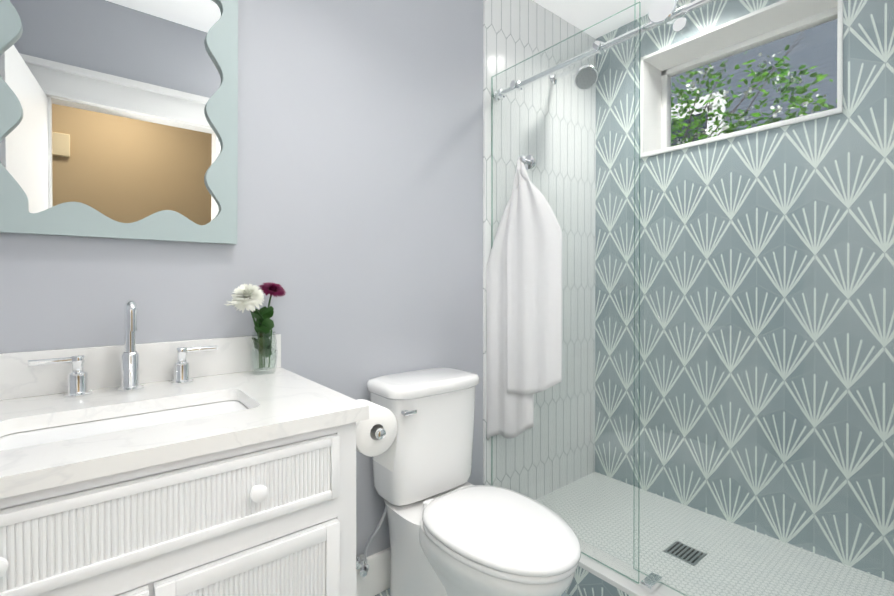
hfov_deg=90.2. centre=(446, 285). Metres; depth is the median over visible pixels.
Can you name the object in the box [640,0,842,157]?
window
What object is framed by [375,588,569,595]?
floor
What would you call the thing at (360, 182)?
wall
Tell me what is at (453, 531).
toilet
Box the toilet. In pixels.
[356,367,580,595]
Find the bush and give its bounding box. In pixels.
[671,31,836,146]
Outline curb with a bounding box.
[565,538,688,595]
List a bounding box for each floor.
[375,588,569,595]
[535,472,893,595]
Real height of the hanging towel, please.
1.239 m
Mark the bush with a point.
(810, 99)
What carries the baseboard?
attached to the wall at (360, 182)
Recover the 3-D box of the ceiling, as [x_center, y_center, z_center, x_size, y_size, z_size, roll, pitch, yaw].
[0.341,-1.468,0.078,4.560,0.100,3.495,0,0,-39]
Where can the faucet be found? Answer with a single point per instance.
(77, 378)
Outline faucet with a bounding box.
[28,300,217,397]
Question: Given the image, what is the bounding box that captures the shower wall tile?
[483,0,595,499]
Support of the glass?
on the curb
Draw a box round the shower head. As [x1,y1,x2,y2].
[549,64,597,89]
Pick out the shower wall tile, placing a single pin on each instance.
(515, 32)
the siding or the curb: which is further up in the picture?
the siding
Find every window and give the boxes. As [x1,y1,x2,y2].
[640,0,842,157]
[671,90,725,145]
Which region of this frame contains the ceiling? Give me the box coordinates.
[533,0,652,38]
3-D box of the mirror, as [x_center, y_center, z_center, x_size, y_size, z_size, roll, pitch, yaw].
[-0.855,-0.526,1.176,0.556,0.803,0.030,0,1,-39]
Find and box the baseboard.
[356,547,389,595]
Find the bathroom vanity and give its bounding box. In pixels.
[0,282,397,595]
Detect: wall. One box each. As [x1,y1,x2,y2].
[0,0,482,556]
[595,0,893,581]
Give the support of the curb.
on the floor at (386, 592)
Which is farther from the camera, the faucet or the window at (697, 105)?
the window at (697, 105)
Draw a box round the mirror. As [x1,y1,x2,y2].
[0,0,237,243]
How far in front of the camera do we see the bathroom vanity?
0.87 m
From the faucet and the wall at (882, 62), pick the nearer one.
the faucet
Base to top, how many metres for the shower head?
0.162 m
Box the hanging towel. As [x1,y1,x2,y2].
[486,157,561,439]
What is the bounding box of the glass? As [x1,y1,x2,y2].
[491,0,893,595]
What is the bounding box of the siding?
[671,19,836,133]

